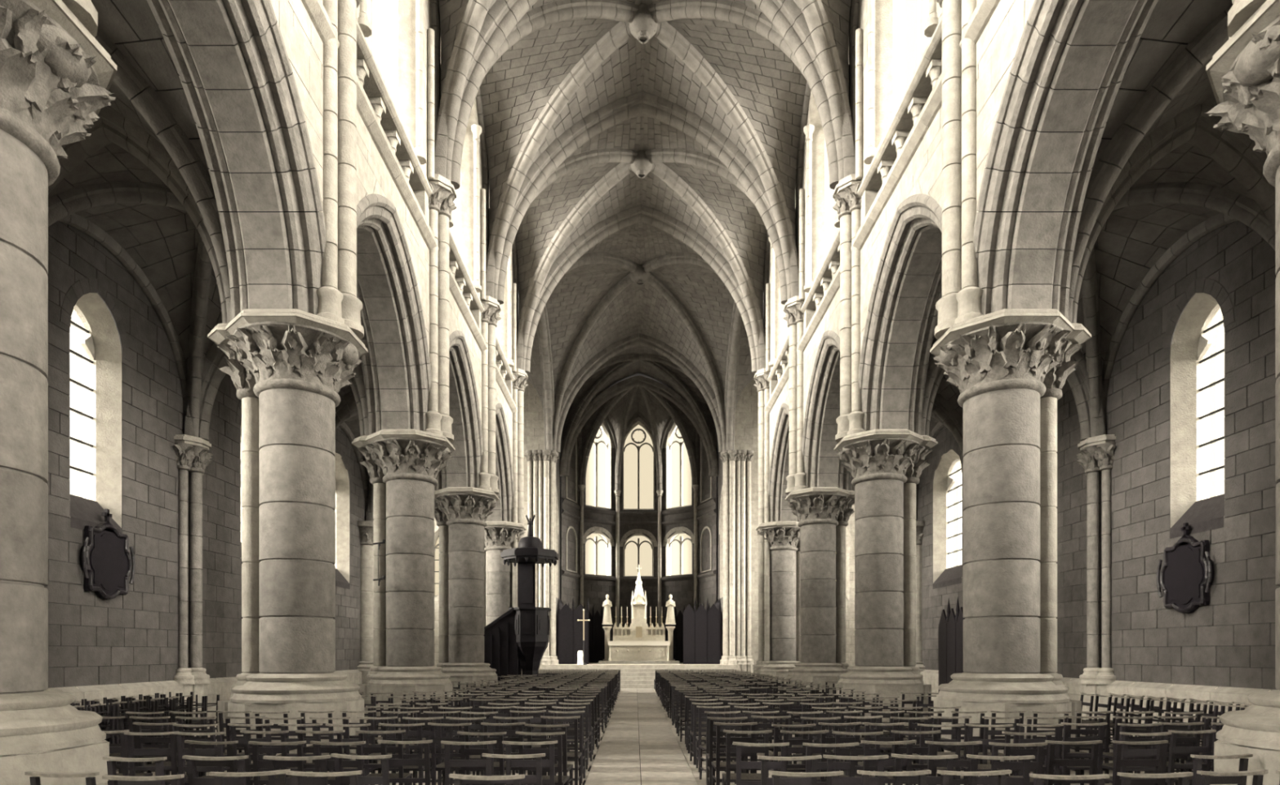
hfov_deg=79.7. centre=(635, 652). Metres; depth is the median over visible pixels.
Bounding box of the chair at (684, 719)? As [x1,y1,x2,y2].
[680,693,708,744]
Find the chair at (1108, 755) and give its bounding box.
[1102,716,1154,773]
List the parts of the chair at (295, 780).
post, rail, post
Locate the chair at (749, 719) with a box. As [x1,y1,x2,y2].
[734,706,768,761]
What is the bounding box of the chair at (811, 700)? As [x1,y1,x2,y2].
[782,698,816,731]
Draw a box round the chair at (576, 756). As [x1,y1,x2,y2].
[540,715,582,784]
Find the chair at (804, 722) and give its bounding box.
[793,716,840,782]
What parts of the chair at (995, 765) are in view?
post, rail, rail, post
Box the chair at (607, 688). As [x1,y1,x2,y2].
[592,680,610,715]
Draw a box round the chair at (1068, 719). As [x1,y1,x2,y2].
[1061,715,1106,784]
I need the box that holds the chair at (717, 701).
[715,696,742,723]
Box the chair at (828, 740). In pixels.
[818,722,862,781]
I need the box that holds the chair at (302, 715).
[298,711,333,773]
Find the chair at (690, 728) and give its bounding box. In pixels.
[687,698,718,756]
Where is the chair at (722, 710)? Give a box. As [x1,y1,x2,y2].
[719,698,747,753]
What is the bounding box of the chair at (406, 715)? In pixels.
[377,702,413,764]
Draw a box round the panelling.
[557,598,609,664]
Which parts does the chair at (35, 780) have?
post, rail, post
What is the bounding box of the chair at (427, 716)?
[422,711,460,779]
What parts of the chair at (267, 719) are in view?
post, rail, rail, rail, post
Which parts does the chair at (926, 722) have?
post, seat frame, rail, rail, rail, post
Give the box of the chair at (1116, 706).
[1089,695,1131,752]
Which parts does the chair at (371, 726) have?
post, rail, rail, rail, rush seat, post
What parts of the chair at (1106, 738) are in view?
post, rush seat, seat frame, rail, rail, rail, post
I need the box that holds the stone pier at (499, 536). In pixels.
[483,521,526,673]
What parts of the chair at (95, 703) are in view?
rail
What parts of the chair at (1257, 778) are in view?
post, rail, post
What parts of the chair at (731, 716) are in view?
post, rail, rail, post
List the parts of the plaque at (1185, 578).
frame, painted panel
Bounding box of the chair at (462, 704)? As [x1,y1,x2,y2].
[457,693,484,731]
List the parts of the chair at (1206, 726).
leg, post, rail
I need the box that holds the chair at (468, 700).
[444,696,471,737]
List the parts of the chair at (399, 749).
post, rail, rail, rail, rush seat, seat frame, post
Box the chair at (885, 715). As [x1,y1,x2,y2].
[861,702,900,753]
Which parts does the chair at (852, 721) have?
post, rail, rail, post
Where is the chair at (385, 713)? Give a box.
[382,711,423,783]
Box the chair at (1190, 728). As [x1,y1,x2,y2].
[1133,715,1196,784]
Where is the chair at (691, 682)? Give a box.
[690,682,709,702]
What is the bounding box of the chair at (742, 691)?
[723,687,744,722]
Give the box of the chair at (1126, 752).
[1102,732,1171,784]
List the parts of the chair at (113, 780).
post, rail, post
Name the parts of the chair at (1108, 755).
rush seat, post, seat frame, rail, rail, rail, post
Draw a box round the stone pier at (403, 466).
[351,429,455,730]
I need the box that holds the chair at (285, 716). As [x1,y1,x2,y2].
[252,711,295,770]
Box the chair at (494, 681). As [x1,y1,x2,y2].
[493,680,511,699]
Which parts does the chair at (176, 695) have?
post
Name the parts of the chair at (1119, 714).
post, seat frame, rush seat, rail, rail, rail, post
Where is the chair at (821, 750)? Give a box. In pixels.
[772,730,829,782]
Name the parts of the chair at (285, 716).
post, rail, rail, rail, post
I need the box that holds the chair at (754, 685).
[751,682,770,714]
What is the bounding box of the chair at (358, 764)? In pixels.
[310,741,365,784]
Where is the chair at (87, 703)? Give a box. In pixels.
[69,701,89,707]
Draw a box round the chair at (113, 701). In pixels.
[94,697,115,743]
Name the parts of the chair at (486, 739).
post, rush seat, rail, rail, seat frame, post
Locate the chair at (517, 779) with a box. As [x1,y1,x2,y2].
[448,773,524,784]
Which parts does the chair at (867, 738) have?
post, seat frame, rush seat, rail, rail, rail, post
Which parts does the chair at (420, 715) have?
post, rail, rail, post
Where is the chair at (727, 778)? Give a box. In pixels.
[721,730,772,784]
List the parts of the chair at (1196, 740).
post, seat frame, rail, rail, rail, post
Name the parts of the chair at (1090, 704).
post, rail, post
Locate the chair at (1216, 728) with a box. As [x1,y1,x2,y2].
[1186,722,1223,784]
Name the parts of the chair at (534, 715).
post, rail, rail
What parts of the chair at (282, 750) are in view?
post, rail, rail, rail, rush seat, post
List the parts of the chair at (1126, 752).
post, rush seat, seat frame, rail, rail, rail, post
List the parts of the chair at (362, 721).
post, leg, rail, rail, rail, rush seat, post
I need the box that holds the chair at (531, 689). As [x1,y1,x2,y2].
[528,682,546,699]
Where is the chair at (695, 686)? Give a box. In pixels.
[695,685,715,706]
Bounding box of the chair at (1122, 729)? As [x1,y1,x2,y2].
[1102,723,1162,782]
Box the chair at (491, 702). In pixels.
[488,693,513,737]
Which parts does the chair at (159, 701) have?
post, rail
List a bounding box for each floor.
[115,688,1212,784]
[540,662,738,669]
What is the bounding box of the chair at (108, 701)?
[75,699,110,713]
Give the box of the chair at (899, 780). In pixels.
[891,754,958,784]
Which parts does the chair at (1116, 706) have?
post, rail, rail, post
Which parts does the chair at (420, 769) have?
post, rail, rail, rail, rush seat, seat frame, post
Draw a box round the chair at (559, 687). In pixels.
[559,687,580,723]
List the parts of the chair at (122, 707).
post, rail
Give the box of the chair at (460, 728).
[433,698,463,754]
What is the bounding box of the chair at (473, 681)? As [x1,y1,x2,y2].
[472,680,490,699]
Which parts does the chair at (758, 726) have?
post, rail, rail, rail, post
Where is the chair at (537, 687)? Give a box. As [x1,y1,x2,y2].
[536,686,559,723]
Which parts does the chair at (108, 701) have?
leg, post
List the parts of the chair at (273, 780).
post, rail, rail, post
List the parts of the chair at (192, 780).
post, rail, rail, post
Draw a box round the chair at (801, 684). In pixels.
[800,684,820,710]
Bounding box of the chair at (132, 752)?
[124,731,187,784]
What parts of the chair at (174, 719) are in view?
post, rail, rail, rail, post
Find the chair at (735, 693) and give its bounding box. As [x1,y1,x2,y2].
[719,684,738,702]
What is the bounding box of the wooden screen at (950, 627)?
[938,597,964,693]
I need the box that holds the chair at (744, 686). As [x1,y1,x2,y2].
[728,680,746,714]
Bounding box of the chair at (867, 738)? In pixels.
[857,722,906,784]
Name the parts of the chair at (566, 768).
post, rail, rail, rail, seat frame, rush seat, post, leg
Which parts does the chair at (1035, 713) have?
post, rail, rail, rail, post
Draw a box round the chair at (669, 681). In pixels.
[666,680,686,715]
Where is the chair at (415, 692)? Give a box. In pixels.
[412,691,436,731]
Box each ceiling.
[48,0,436,521]
[430,0,859,490]
[526,327,543,409]
[735,321,755,408]
[847,0,1275,520]
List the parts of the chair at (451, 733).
post, rail, rail, rail, seat frame, rush seat, post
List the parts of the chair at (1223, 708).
post, rail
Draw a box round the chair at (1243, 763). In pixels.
[1190,754,1253,784]
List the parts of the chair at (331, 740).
post, rail, rail, seat frame, post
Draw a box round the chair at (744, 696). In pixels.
[742,693,767,728]
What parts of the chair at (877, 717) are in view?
post, rail, rail, rail, post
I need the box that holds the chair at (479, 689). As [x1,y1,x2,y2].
[479,688,505,729]
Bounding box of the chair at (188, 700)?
[148,697,190,737]
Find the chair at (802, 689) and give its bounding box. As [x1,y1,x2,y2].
[802,688,825,718]
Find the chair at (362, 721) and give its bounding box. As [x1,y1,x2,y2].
[356,716,405,784]
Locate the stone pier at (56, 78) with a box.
[0,0,116,784]
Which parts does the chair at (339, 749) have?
post, rail, rail, rail, rush seat, post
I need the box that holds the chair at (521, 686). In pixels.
[519,684,539,723]
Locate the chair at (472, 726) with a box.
[461,711,504,775]
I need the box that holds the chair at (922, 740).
[911,724,964,784]
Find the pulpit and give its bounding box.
[483,533,558,687]
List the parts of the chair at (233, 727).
post, rail, rail, rail, seat frame, post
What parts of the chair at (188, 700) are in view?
leg, leg, post, post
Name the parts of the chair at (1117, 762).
post, rail, rail, rail, post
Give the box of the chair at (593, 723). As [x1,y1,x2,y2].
[568,696,597,750]
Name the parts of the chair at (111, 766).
post, rail, rail, post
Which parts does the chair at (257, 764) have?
post, rail, rail, rail, post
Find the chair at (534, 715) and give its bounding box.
[524,702,555,736]
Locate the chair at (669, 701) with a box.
[667,682,687,719]
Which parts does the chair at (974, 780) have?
post, rail, rail, post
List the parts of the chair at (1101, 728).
post, seat frame, leg, rail, rail, rail, post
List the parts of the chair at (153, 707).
leg, leg, post, post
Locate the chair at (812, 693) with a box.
[809,684,830,718]
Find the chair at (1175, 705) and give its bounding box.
[1151,700,1195,760]
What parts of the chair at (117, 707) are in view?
leg, post, post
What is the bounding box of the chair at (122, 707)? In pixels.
[120,700,164,751]
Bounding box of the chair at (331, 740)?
[325,724,381,784]
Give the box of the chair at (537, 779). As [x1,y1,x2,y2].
[481,753,545,784]
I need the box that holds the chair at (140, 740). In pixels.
[133,722,198,777]
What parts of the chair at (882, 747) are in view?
post, seat frame, rush seat, rail, rail, rail, post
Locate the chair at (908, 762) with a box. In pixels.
[860,740,915,784]
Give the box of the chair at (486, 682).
[485,682,506,714]
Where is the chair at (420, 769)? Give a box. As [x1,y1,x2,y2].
[379,723,431,784]
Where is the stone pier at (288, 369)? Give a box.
[207,309,368,772]
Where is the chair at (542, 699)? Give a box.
[539,696,566,724]
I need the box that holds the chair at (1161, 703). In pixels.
[1128,696,1164,737]
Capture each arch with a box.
[146,0,326,320]
[356,193,431,435]
[435,330,483,490]
[485,403,514,522]
[768,403,799,522]
[801,330,850,490]
[857,193,942,435]
[973,0,1158,319]
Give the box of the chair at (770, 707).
[746,696,774,743]
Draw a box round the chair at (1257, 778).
[1196,769,1267,784]
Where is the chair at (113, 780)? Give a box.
[102,774,184,784]
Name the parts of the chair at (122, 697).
post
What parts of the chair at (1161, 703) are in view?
rail, post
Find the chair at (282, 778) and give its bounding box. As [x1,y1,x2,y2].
[208,769,290,784]
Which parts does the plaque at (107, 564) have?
painted panel, frame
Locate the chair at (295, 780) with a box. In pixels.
[285,770,362,784]
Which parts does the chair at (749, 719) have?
post, rail, rail, post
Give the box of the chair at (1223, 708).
[1192,703,1246,762]
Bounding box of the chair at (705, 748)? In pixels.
[698,711,740,784]
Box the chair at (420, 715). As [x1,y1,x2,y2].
[415,702,448,754]
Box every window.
[59,277,130,533]
[235,399,242,565]
[334,444,352,589]
[358,0,426,164]
[433,523,448,600]
[448,98,481,292]
[495,247,513,367]
[555,488,559,599]
[582,526,614,576]
[585,420,613,509]
[619,528,657,577]
[622,417,654,510]
[662,419,691,509]
[662,526,693,576]
[719,486,723,598]
[768,236,789,367]
[803,90,839,292]
[844,527,854,600]
[864,0,937,164]
[929,440,963,589]
[1160,277,1235,538]
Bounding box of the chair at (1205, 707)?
[1176,698,1208,746]
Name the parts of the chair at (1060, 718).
post, rail, rail, post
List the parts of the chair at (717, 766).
leg, post, rush seat, seat frame, rail, rail, rail, post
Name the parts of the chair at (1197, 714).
post, rail, rail, post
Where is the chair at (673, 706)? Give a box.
[671,684,691,725]
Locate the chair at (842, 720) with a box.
[812,706,846,771]
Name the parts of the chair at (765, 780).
post, rail, rail, post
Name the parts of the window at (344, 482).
slate sill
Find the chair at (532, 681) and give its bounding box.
[532,680,550,710]
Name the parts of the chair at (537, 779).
post, rail, rail, post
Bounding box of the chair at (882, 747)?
[859,711,905,776]
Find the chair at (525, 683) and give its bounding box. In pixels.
[524,683,543,698]
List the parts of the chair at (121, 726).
rail, rail, rail, rush seat, post, leg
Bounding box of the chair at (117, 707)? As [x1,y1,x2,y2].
[88,703,136,770]
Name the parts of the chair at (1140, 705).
rail, post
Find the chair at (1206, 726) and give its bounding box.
[1180,715,1221,776]
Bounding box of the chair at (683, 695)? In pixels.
[675,687,697,728]
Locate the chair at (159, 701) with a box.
[155,696,198,737]
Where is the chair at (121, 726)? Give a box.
[101,716,150,773]
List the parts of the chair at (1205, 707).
rail, post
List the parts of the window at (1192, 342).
slate sill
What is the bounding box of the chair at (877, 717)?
[832,715,883,775]
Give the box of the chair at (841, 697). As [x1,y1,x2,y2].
[837,696,866,737]
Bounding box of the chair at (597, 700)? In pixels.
[577,691,600,738]
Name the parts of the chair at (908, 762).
post, rail, rail, rail, post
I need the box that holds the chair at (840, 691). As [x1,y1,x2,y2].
[821,687,842,717]
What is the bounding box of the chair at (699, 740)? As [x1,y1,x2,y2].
[696,706,729,773]
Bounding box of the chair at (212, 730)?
[172,724,230,777]
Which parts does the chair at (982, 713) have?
post, seat frame, rail, rail, rail, post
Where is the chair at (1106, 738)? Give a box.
[1061,711,1112,783]
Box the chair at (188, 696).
[172,695,209,737]
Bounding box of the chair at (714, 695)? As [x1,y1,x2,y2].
[697,687,719,722]
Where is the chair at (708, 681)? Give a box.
[707,680,724,693]
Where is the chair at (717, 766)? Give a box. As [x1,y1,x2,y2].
[711,722,757,784]
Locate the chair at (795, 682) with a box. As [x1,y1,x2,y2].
[795,682,813,707]
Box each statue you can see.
[525,515,535,534]
[602,595,612,625]
[665,594,675,625]
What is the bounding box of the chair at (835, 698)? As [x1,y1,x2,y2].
[825,688,854,719]
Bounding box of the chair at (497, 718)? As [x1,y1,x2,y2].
[493,716,536,775]
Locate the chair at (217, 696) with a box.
[182,695,219,739]
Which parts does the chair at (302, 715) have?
post, rail, rail, rail, post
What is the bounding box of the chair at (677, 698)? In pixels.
[675,688,697,733]
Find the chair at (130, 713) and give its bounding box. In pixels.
[125,711,170,773]
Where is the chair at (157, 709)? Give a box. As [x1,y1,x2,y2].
[129,699,173,744]
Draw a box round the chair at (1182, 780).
[1116,772,1193,784]
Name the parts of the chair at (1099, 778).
post, rail, post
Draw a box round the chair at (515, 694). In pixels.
[494,691,522,730]
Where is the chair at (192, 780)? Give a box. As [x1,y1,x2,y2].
[182,755,248,784]
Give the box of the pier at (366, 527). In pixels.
[355,520,373,684]
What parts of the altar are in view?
tabernacle door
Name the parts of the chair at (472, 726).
post, rail, rail, rail, post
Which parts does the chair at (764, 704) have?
post, rail, rail, post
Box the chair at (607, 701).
[589,682,609,718]
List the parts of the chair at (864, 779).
post, rail, post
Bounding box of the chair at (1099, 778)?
[1029,773,1109,784]
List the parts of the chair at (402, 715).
post, rail, rail, post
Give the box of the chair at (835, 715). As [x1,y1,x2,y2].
[831,702,862,752]
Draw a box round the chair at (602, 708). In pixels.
[583,687,606,728]
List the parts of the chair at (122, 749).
rail, rail, rail, post, rush seat, seat frame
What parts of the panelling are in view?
pinnacle post, panel, pinnacle post, panel, pinnacle post, panel, pinnacle post, panel, pinnacle post, panel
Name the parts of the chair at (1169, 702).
rush seat, post, rail, rail, rail, post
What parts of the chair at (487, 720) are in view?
post, rail, rail, post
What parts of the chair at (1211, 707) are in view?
post, rail, post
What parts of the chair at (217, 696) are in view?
leg, leg, seat frame, post, post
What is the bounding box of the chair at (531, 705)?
[528,699,561,730]
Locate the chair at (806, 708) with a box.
[783,691,810,722]
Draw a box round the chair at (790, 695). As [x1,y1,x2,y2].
[767,693,793,743]
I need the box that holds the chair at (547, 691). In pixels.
[545,684,564,698]
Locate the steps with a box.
[541,665,739,688]
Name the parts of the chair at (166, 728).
post, rail, rail, rail, post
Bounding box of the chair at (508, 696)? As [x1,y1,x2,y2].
[506,688,528,730]
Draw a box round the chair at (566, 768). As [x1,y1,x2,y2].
[524,724,573,784]
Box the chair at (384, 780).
[330,753,391,784]
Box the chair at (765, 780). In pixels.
[757,755,822,784]
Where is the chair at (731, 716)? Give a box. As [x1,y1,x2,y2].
[728,702,759,762]
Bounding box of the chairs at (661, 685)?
[359,669,938,737]
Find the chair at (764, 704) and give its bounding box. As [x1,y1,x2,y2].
[759,702,793,743]
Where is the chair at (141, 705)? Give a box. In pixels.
[137,697,164,737]
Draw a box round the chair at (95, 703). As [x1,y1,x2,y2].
[75,699,115,744]
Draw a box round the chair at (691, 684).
[691,684,710,698]
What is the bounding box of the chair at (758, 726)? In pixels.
[742,711,779,777]
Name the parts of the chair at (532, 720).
post, rail, rail, rush seat, rail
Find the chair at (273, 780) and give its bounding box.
[262,755,330,784]
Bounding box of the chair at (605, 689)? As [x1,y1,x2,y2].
[586,685,607,724]
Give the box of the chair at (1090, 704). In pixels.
[1080,693,1094,737]
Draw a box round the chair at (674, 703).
[670,683,689,711]
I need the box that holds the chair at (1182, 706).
[1141,697,1186,743]
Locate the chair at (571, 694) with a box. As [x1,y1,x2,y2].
[550,691,573,715]
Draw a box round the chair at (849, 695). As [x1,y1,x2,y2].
[825,693,852,736]
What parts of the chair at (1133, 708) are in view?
post, rail, rail, post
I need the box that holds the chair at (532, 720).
[512,706,551,773]
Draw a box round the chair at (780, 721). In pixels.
[755,699,784,751]
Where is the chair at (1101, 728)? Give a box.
[1044,722,1106,784]
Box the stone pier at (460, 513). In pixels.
[434,487,499,710]
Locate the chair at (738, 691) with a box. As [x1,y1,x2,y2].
[733,683,755,714]
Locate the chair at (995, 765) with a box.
[988,742,1047,784]
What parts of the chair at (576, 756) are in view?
post, rail, rail, rail, rush seat, seat frame, post, leg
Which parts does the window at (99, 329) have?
slate sill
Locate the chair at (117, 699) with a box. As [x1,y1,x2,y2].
[113,696,132,709]
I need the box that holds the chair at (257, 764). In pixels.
[248,741,306,784]
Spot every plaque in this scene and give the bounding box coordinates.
[80,509,135,599]
[1155,523,1213,613]
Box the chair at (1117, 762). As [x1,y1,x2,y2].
[1111,740,1168,784]
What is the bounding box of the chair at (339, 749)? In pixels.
[295,730,351,780]
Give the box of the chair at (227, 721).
[222,715,276,773]
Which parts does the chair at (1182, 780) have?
post, rail, post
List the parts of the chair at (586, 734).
post, rail, rail, seat frame, post, leg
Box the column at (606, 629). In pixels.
[602,626,612,661]
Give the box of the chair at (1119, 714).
[1102,711,1155,774]
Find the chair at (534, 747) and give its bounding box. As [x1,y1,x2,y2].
[510,710,546,776]
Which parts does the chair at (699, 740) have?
leg, post, seat frame, rail, rail, rail, post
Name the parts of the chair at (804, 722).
post, rush seat, rail, rail, post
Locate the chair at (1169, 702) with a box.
[1125,698,1173,746]
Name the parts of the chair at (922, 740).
post, rush seat, seat frame, rail, rail, post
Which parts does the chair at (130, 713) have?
post, rail, rail, rush seat, post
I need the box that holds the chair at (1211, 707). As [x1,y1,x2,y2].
[1183,700,1234,760]
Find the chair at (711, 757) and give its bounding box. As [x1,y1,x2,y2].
[706,716,747,784]
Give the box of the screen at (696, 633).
[666,598,720,664]
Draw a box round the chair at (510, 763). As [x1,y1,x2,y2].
[502,741,557,784]
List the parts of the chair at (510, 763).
post, rail, rail, rail, post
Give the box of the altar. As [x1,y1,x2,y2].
[598,564,679,663]
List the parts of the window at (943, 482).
slate sill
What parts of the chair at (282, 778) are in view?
post, rail, post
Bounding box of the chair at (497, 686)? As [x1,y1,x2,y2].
[494,684,515,706]
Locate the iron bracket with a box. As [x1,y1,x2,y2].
[373,539,385,586]
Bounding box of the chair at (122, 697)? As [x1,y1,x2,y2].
[105,696,146,723]
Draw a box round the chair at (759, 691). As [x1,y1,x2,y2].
[757,684,776,715]
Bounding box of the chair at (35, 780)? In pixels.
[24,771,99,784]
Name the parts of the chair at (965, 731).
post, rush seat, rail, rail, rail, post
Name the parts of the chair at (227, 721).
post, rail, rail, rail, post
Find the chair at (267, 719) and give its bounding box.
[262,717,313,772]
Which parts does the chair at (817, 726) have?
post, rush seat, rail, rail, rail, post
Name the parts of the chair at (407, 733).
post, leg, rail, rail, rail, seat frame, post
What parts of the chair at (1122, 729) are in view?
post, rush seat, seat frame, rail, rail, rail, post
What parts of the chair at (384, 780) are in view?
post, rail, rail, post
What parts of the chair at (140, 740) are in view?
post, rail, rail, rail, rush seat, post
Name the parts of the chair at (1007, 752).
post, rush seat, rail, rail, rail, post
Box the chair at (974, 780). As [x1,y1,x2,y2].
[966,754,1035,784]
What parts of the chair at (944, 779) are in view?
post, rail, post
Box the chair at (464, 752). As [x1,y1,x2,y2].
[457,731,513,784]
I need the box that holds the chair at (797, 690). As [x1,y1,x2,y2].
[777,688,800,722]
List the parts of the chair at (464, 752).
post, rail, rail, rail, seat frame, post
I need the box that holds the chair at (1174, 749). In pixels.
[1151,729,1216,784]
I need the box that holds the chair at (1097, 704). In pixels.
[1080,694,1112,737]
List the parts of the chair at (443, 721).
post, rail, rail, post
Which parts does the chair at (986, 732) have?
post, rush seat, rail, rail, rail, post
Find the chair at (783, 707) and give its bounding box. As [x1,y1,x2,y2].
[777,696,805,737]
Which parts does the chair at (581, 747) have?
post, leg, rail, rail, rail, seat frame, post, leg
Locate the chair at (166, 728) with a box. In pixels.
[129,716,187,776]
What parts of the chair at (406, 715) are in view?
post, rail, rail, post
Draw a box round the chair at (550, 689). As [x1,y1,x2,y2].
[548,682,566,699]
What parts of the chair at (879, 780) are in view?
post, rail, rail, post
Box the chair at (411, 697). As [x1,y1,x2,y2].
[386,696,413,745]
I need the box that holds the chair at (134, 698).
[132,695,148,701]
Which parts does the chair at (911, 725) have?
post, rail, rail, rail, post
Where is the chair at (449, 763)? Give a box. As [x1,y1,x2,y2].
[440,741,496,784]
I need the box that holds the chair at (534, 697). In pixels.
[509,696,537,750]
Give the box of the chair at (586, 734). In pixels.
[559,702,591,765]
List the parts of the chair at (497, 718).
post, seat frame, rail, rail, rail, post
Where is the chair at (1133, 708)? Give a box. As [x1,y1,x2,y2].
[1108,697,1151,752]
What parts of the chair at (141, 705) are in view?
post, rail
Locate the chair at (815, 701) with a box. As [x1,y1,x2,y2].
[793,687,818,722]
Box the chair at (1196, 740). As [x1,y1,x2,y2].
[1136,722,1204,779]
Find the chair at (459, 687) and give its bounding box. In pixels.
[457,684,475,704]
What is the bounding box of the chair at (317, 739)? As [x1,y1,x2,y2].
[277,723,322,771]
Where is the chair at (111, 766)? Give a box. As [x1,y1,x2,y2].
[102,756,167,784]
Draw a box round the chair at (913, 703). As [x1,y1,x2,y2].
[881,699,917,744]
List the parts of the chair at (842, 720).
post, rail, rail, post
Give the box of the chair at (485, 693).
[469,685,489,707]
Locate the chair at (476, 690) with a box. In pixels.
[465,682,484,702]
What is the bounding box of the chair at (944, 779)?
[937,769,1011,784]
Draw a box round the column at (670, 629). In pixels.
[666,626,675,661]
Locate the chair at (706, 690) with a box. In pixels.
[703,688,725,722]
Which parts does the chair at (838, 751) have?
post, rush seat, rail, rail, rail, post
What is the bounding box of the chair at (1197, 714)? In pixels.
[1150,711,1203,773]
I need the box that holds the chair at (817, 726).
[778,711,822,773]
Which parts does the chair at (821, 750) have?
post, rail, rush seat, rail, rail, post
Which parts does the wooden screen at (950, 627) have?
panel, pinnacle post, panel, pinnacle post, panel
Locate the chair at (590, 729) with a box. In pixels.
[564,699,593,758]
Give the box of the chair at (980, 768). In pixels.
[960,724,1013,784]
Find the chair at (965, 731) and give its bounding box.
[927,715,971,784]
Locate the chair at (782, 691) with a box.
[777,684,799,719]
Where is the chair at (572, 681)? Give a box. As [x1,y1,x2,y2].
[572,680,590,699]
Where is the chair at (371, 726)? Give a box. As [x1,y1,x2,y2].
[340,710,380,773]
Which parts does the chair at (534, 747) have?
post, rail, seat frame, rail, rail, rush seat, post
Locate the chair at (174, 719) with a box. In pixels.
[168,711,217,776]
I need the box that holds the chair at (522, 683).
[506,682,524,702]
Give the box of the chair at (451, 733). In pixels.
[445,716,486,784]
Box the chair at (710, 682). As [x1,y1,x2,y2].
[710,682,728,697]
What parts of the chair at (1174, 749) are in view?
seat frame, post, rush seat, rail, rail, rail, post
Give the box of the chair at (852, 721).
[848,706,883,742]
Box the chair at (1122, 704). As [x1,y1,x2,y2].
[1085,693,1125,742]
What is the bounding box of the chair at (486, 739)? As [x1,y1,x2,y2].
[480,722,525,776]
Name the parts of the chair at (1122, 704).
rail, post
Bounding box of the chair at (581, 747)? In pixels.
[548,711,585,783]
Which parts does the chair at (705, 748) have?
leg, post, seat frame, rail, rail, post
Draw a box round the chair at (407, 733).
[402,716,444,784]
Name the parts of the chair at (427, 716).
post, rail, rail, rail, seat frame, post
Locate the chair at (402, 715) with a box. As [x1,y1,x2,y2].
[397,706,437,774]
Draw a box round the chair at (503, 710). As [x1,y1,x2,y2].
[498,698,527,737]
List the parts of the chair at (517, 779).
post, rail, post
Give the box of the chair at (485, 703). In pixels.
[479,683,497,704]
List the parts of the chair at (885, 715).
rail, rail, post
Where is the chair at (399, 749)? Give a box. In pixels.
[355,729,412,784]
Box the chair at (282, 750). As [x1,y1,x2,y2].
[240,730,306,784]
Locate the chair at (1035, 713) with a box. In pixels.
[1023,711,1071,775]
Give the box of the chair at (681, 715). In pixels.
[677,691,702,738]
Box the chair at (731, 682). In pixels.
[729,682,749,714]
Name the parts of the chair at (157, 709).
leg, leg, post, post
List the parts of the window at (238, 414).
slate sill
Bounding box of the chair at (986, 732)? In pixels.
[977,716,1022,777]
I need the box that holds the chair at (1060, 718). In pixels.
[1009,716,1066,784]
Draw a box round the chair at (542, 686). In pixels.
[540,684,560,719]
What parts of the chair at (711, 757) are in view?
leg, post, rush seat, seat frame, rail, rail, rail, post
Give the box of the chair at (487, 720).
[479,706,512,761]
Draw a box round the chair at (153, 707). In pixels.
[109,702,155,765]
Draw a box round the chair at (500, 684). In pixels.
[499,684,519,702]
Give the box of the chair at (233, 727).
[227,723,278,784]
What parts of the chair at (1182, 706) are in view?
rail, post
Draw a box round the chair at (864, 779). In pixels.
[857,769,931,784]
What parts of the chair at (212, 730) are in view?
post, rail, rail, seat frame, post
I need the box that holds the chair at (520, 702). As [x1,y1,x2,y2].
[517,693,542,723]
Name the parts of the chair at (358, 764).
post, rail, rail, rail, post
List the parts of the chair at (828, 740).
post, rail, rail, rail, post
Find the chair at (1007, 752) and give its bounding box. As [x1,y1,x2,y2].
[988,731,1054,784]
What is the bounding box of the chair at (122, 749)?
[102,730,152,777]
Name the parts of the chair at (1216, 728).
leg, post, rail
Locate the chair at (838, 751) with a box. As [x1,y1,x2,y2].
[832,731,883,777]
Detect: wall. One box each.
[44,221,365,724]
[62,0,528,671]
[386,380,544,666]
[555,453,559,658]
[560,416,718,641]
[717,440,723,659]
[733,379,962,677]
[753,0,1266,686]
[916,220,1279,744]
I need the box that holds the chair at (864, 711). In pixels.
[849,699,884,751]
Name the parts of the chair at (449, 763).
post, rail, rail, rail, post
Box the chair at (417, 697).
[413,696,441,737]
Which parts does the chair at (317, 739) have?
post, rail, rail, rush seat, rail, seat frame, post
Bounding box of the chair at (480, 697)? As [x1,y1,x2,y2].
[477,696,505,742]
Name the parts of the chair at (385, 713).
post, rail, rail, rail, post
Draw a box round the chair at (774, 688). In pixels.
[768,686,792,724]
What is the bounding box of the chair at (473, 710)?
[469,698,498,737]
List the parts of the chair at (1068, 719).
post, rush seat, seat frame, rail, rail, rail, post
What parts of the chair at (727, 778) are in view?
post, rail, seat frame, rush seat, rail, rail, post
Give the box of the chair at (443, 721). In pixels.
[438,706,477,774]
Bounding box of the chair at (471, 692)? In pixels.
[469,690,493,737]
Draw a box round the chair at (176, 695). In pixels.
[141,693,178,717]
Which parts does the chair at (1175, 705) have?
post, rail, rail, post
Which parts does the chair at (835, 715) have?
post, rail, rail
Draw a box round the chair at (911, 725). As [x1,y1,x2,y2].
[902,711,944,777]
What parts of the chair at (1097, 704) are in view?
rush seat, post, rail, rail, post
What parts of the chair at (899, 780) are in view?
post, rail, rail, post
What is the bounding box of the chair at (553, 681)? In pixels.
[553,680,571,699]
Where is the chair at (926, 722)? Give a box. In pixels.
[881,716,931,784]
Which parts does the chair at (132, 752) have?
post, rail, rail, rail, post, seat frame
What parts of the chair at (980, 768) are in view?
post, seat frame, rush seat, rail, rail, post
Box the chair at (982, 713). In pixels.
[940,711,986,777]
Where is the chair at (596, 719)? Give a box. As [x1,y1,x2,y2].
[573,693,599,744]
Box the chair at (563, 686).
[563,685,582,707]
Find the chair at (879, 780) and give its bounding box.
[822,755,888,784]
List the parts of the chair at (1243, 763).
post, rail, rail, post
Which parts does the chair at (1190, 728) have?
post, rail, seat frame, rail, rail, post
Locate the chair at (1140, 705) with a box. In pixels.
[1103,694,1144,742]

